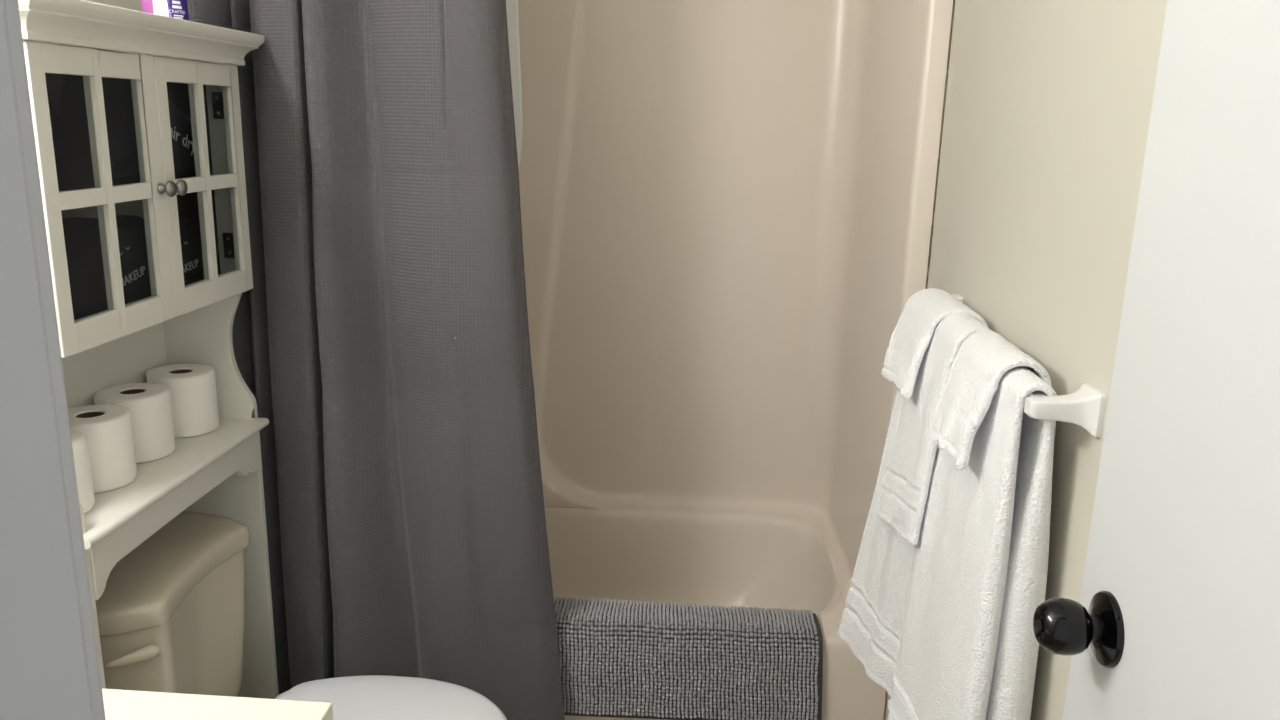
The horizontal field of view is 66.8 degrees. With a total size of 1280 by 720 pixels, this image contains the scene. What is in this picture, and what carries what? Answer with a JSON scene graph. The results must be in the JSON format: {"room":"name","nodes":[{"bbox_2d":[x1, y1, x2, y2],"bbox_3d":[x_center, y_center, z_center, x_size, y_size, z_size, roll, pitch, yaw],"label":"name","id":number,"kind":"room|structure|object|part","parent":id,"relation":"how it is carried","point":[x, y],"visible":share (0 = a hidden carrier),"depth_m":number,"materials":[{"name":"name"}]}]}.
{"room":"bathroom","nodes":[
{"label":"bathroom","id":0,"kind":"room"},
{"bbox_2d":[86,0,140,10],"bbox_3d":[-1.038,-0.098,1.584,0.120,2.380,2.673,2,14,3],"label":"wall","id":1,"kind":"structure","parent":0,"point":[128,4],"depth_m":1.77,"materials":[{"name":"beige paint"}]},
{"bbox_2d":[884,0,1166,719],"bbox_3d":[0.603,-0.034,1.490,0.120,2.380,2.673,2,14,3],"label":"wall","id":2,"kind":"structure","parent":0,"point":[1048,103],"depth_m":1.24,"materials":[{"name":"beige paint"}]},
{"bbox_2d":[951,293,1106,437],"bbox_3d":[0.499,-0.017,1.403,0.075,0.050,0.669,2,14,3],"label":"towel bar","id":3,"kind":"object","parent":2,"relation":"attached to","point":[1085,407],"visible":0.51,"depth_m":1.09,"materials":[{"name":"white ceramic"}]},
{"bbox_2d":[837,390,915,696],"bbox_3d":[0.445,0.238,1.622,0.149,0.655,0.268,2,14,3],"label":"bath towel","id":4,"kind":"object","parent":3,"relation":"hanging from","point":[871,624],"visible":0.26,"depth_m":1.69,"materials":[{"name":"white fabric"}]},
{"bbox_2d":[875,313,991,544],"bbox_3d":[0.459,0.112,1.506,0.122,0.376,0.211,2,14,3],"label":"hand towel","id":5,"kind":"object","parent":3,"relation":"hanging from","point":[902,499],"visible":0.52,"depth_m":1.47,"materials":[{"name":"white fabric"}]},
{"bbox_2d":[882,288,987,398],"bbox_3d":[0.474,-0.027,1.570,0.132,0.150,0.206,2,14,3],"label":"washcloth","id":6,"kind":"object","parent":3,"relation":"hanging from","point":[912,334],"visible":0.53,"depth_m":1.55,"materials":[{"name":"white fabric"}]},
{"bbox_3d":[0.519,-0.091,1.701,0.075,0.050,0.054,2,14,3],"label":"post","id":7,"kind":"part","parent":3,"relation":"part of","materials":[{"name":"white ceramic"}]},
{"bbox_2d":[887,366,1056,719],"bbox_3d":[0.443,0.391,1.349,0.127,0.819,0.341,2,14,3],"label":"bath towel","id":8,"kind":"object","parent":3,"relation":"hanging from","point":[969,647],"visible":0.78,"depth_m":1.21,"materials":[{"name":"white fabric"}]},
{"bbox_2d":[930,330,1050,468],"bbox_3d":[0.458,0.053,1.273,0.116,0.155,0.171,2,14,3],"label":"washcloth","id":9,"kind":"object","parent":3,"relation":"hanging from","point":[978,367],"visible":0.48,"depth_m":1.25,"materials":[{"name":"white fabric"}]},
{"bbox_3d":[0.479,0.056,1.105,0.075,0.050,0.054,2,14,3],"label":"post","id":10,"kind":"part","parent":3,"relation":"part of","materials":[{"name":"white ceramic"}]},
{"bbox_3d":[-0.280,1.237,1.345,1.765,0.060,3.673,2,14,3],"label":"floor","id":11,"kind":"structure","parent":0,"visible":0},
{"bbox_2d":[18,0,278,698],"bbox_3d":[-0.867,0.253,1.725,0.224,1.640,0.663,2,14,3],"label":"tall cabinet","id":12,"kind":"object","parent":11,"relation":"on","point":[192,65],"visible":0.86,"depth_m":1.65,"materials":[{"name":"white paint"}]},
{"bbox_2d":[70,428,94,513],"bbox_3d":[-0.910,0.176,1.486,0.121,0.119,0.120,4,14,11],"label":"toilet paper roll","id":13,"kind":"object","parent":12,"relation":"on","point":[79,439],"visible":0.11,"depth_m":1.48,"materials":[{"name":"white paper"}]},
{"bbox_3d":[-0.909,0.346,1.457,0.178,1.585,0.015,2,14,3],"label":"panel","id":14,"kind":"part","parent":12,"relation":"part of","materials":[{"name":"white paint"}]},
{"bbox_3d":[-0.798,-0.244,1.450,0.018,0.425,0.299,2,14,3],"label":"door","id":15,"kind":"part","parent":12,"relation":"part of","materials":[{"name":"white paint"}]},
{"bbox_2d":[68,405,136,492],"bbox_3d":[-0.906,0.146,1.609,0.121,0.119,0.120,6,14,17],"label":"toilet paper roll","id":16,"kind":"object","parent":12,"relation":"on","point":[108,429],"visible":0.52,"depth_m":1.58,"materials":[{"name":"white paper"}]},
{"bbox_2d":[62,215,150,319],"bbox_3d":[-0.872,-0.151,1.537,0.103,0.152,0.308,2,14,3],"label":"storage bin","id":17,"kind":"object","parent":12,"relation":"on","point":[82,239],"visible":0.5,"depth_m":1.49,"materials":[{"name":"black fabric"}]},
{"bbox_3d":[-0.967,-0.107,1.643,0.004,0.793,0.552,2,14,3],"label":"panel","id":18,"kind":"part","parent":12,"relation":"part of","materials":[{"name":"white paint"}]},
{"bbox_2d":[53,75,195,190],"bbox_3d":[-0.868,-0.387,1.604,0.104,0.193,0.457,2,14,3],"label":"storage bin","id":19,"kind":"object","parent":12,"relation":"on","point":[71,140],"visible":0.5,"depth_m":1.53,"materials":[{"name":"black fabric"}]},
{"bbox_2d":[94,383,174,462],"bbox_3d":[-0.907,0.113,1.745,0.121,0.119,0.120,-1,14,-11],"label":"toilet paper roll","id":20,"kind":"object","parent":12,"relation":"on","point":[149,404],"visible":0.64,"depth_m":1.71,"materials":[{"name":"white paper"}]},
{"bbox_3d":[-0.848,-0.515,1.535,0.224,0.058,0.663,2,14,3],"label":"cornice","id":21,"kind":"part","parent":12,"relation":"part of","materials":[{"name":"white paint"}]},
{"bbox_2d":[140,0,188,20],"bbox_3d":[-0.807,-0.665,1.635,0.074,0.188,0.073,2,14,3],"label":"bottle","id":22,"kind":"object","parent":12,"relation":"on","point":[178,9],"visible":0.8,"depth_m":1.62,"materials":[{"name":"purple plastic"}]},
{"bbox_2d":[172,1,183,18],"bbox_3d":[-0.778,-0.590,1.633,0.001,0.028,0.019,10,16,31],"label":"print","id":23,"kind":"object","parent":22,"relation":"on","point":[177,6],"depth_m":1.63,"materials":[{"name":"white"}]},
{"bbox_3d":[-0.778,-0.629,1.629,0.008,0.118,0.046,8,15,24],"label":"label panel","id":24,"kind":"part","parent":22,"relation":"part of","materials":[{"name":"blue"}]},
{"bbox_3d":[-0.768,-0.278,1.578,0.026,0.026,0.026,2,14,3],"label":"knob","id":25,"kind":"part","parent":12,"relation":"part of","materials":[{"name":"grey metal"}]},
{"bbox_2d":[83,418,268,549],"bbox_3d":[-0.876,0.194,1.704,0.194,0.016,0.596,2,14,3],"label":"shelf","id":26,"kind":"object","parent":12,"relation":"attached to","point":[155,481],"depth_m":1.66,"materials":[{"name":"white paint"}]},
{"bbox_3d":[-0.766,-0.286,1.610,0.026,0.026,0.026,2,14,3],"label":"knob","id":27,"kind":"part","parent":12,"relation":"part of","materials":[{"name":"grey metal"}]},
{"bbox_2d":[146,363,218,437],"bbox_3d":[-0.888,0.078,1.887,0.120,0.119,0.121,-7,16,-32],"label":"toilet paper roll","id":28,"kind":"object","parent":12,"relation":"on","point":[193,392],"visible":0.83,"depth_m":1.85,"materials":[{"name":"white paper"}]},
{"bbox_2d":[178,217,203,284],"bbox_3d":[-0.856,-0.199,1.788,0.093,0.124,0.184,2,14,3],"label":"pouch","id":29,"kind":"object","parent":12,"relation":"on","point":[190,234],"visible":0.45,"depth_m":1.77,"materials":[{"name":"black fabric"}]},
{"bbox_3d":[-0.779,-0.314,1.735,0.018,0.425,0.285,2,14,3],"label":"door","id":30,"kind":"part","parent":12,"relation":"part of","materials":[{"name":"white paint"}]},
{"bbox_3d":[-0.873,0.211,2.008,0.178,1.585,0.016,2,14,3],"label":"panel","id":31,"kind":"part","parent":12,"relation":"part of","materials":[{"name":"white paint"}]},
{"bbox_2d":[102,689,332,719],"bbox_3d":[-0.733,0.839,0.949,0.630,0.880,0.766,2,14,3],"label":"countertop","id":32,"kind":"structure","parent":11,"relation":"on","point":[118,704],"depth_m":1.20,"materials":[{"name":"white laminate"}]},
{"bbox_2d":[95,511,506,719],"bbox_3d":[-0.607,0.712,1.825,0.747,0.714,0.446,2,14,3],"label":"toilet","id":33,"kind":"object","parent":11,"relation":"on","point":[171,611],"visible":0.8,"depth_m":1.81,"materials":[{"name":"beige ceramic"}]},
{"bbox_3d":[-0.834,0.485,1.592,0.035,0.023,0.082,15,19,43],"label":"flush lever","id":34,"kind":"part","parent":33,"relation":"part of","materials":[{"name":"beige ceramic"}]},
{"bbox_3d":[-0.873,0.376,1.760,0.197,0.046,0.446,2,14,3],"label":"tank lid","id":35,"kind":"part","parent":33,"relation":"part of","materials":[{"name":"beige ceramic"}]},
{"bbox_3d":[-0.879,0.548,1.803,0.183,0.308,0.420,2,14,3],"label":"tank","id":36,"kind":"part","parent":33,"relation":"part of","materials":[{"name":"beige ceramic"}]},
{"bbox_3d":[-0.478,0.688,1.790,0.476,0.024,0.366,2,14,3],"label":"lid","id":37,"kind":"part","parent":33,"relation":"part of","materials":[{"name":"white plastic"}]},
{"bbox_2d":[518,0,953,719],"bbox_3d":[-0.165,-0.194,2.354,1.521,2.239,0.747,2,14,3],"label":"bathtub","id":38,"kind":"object","parent":11,"relation":"on","point":[728,206],"visible":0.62,"depth_m":2.65,"materials":[{"name":"beige plastic"}]},
{"bbox_2d":[188,0,564,719],"bbox_3d":[-0.518,-0.057,1.990,0.760,1.990,0.180,2,14,3],"label":"shower curtain","id":39,"kind":"object","parent":38,"relation":"hanging from","point":[380,335],"visible":0.8,"depth_m":1.96,"materials":[{"name":"grey fabric"}]},
{"bbox_2d":[506,0,522,167],"bbox_3d":[-0.561,-0.186,2.115,0.624,1.800,0.102,2,14,3],"label":"liner","id":40,"kind":"object","parent":38,"relation":"hanging from","point":[511,5],"visible":0.02,"depth_m":1.97,"materials":[{"name":"white"}]},
{"bbox_2d":[554,596,822,719],"bbox_3d":[0.041,0.681,2.226,0.743,0.244,0.157,2,14,3],"label":"bath mat","id":41,"kind":"object","parent":38,"relation":"on","point":[628,659],"visible":0.8,"depth_m":2.15,"materials":[{"name":"grey fabric"}]},
{"bbox_2d":[544,505,885,719],"bbox_3d":[-0.188,0.696,2.575,1.519,0.405,0.745,2,14,3],"label":"tub basin","id":42,"kind":"object","parent":38,"relation":"in","point":[784,557],"depth_m":2.81,"materials":[{"name":"beige"}]},
{"bbox_3d":[-0.300,0.238,0.300,1.525,2.380,0.119,2,14,3],"label":"wall","id":43,"kind":"structure","parent":0,"visible":0},
{"bbox_2d":[0,0,105,719],"bbox_3d":[0.086,0.381,0.313,0.702,2.115,0.138,2,14,3],"label":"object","id":44,"kind":"structure","parent":43,"relation":"attached to","point":[49,663],"depth_m":0.28,"materials":[{"name":"grey paint"}]},
{"bbox_2d":[1033,0,1279,719],"bbox_3d":[0.392,0.341,0.657,0.096,2.018,0.606,2,14,3],"label":"door","id":45,"kind":"structure","parent":43,"relation":"in","point":[1176,616],"depth_m":0.74,"materials":[{"name":"white paint"}]},
{"bbox_3d":[0.387,0.241,0.875,0.053,0.050,0.050,2,14,3],"label":"knob","id":46,"kind":"part","parent":45,"relation":"part of","materials":[{"name":"black metal"}]}
]}

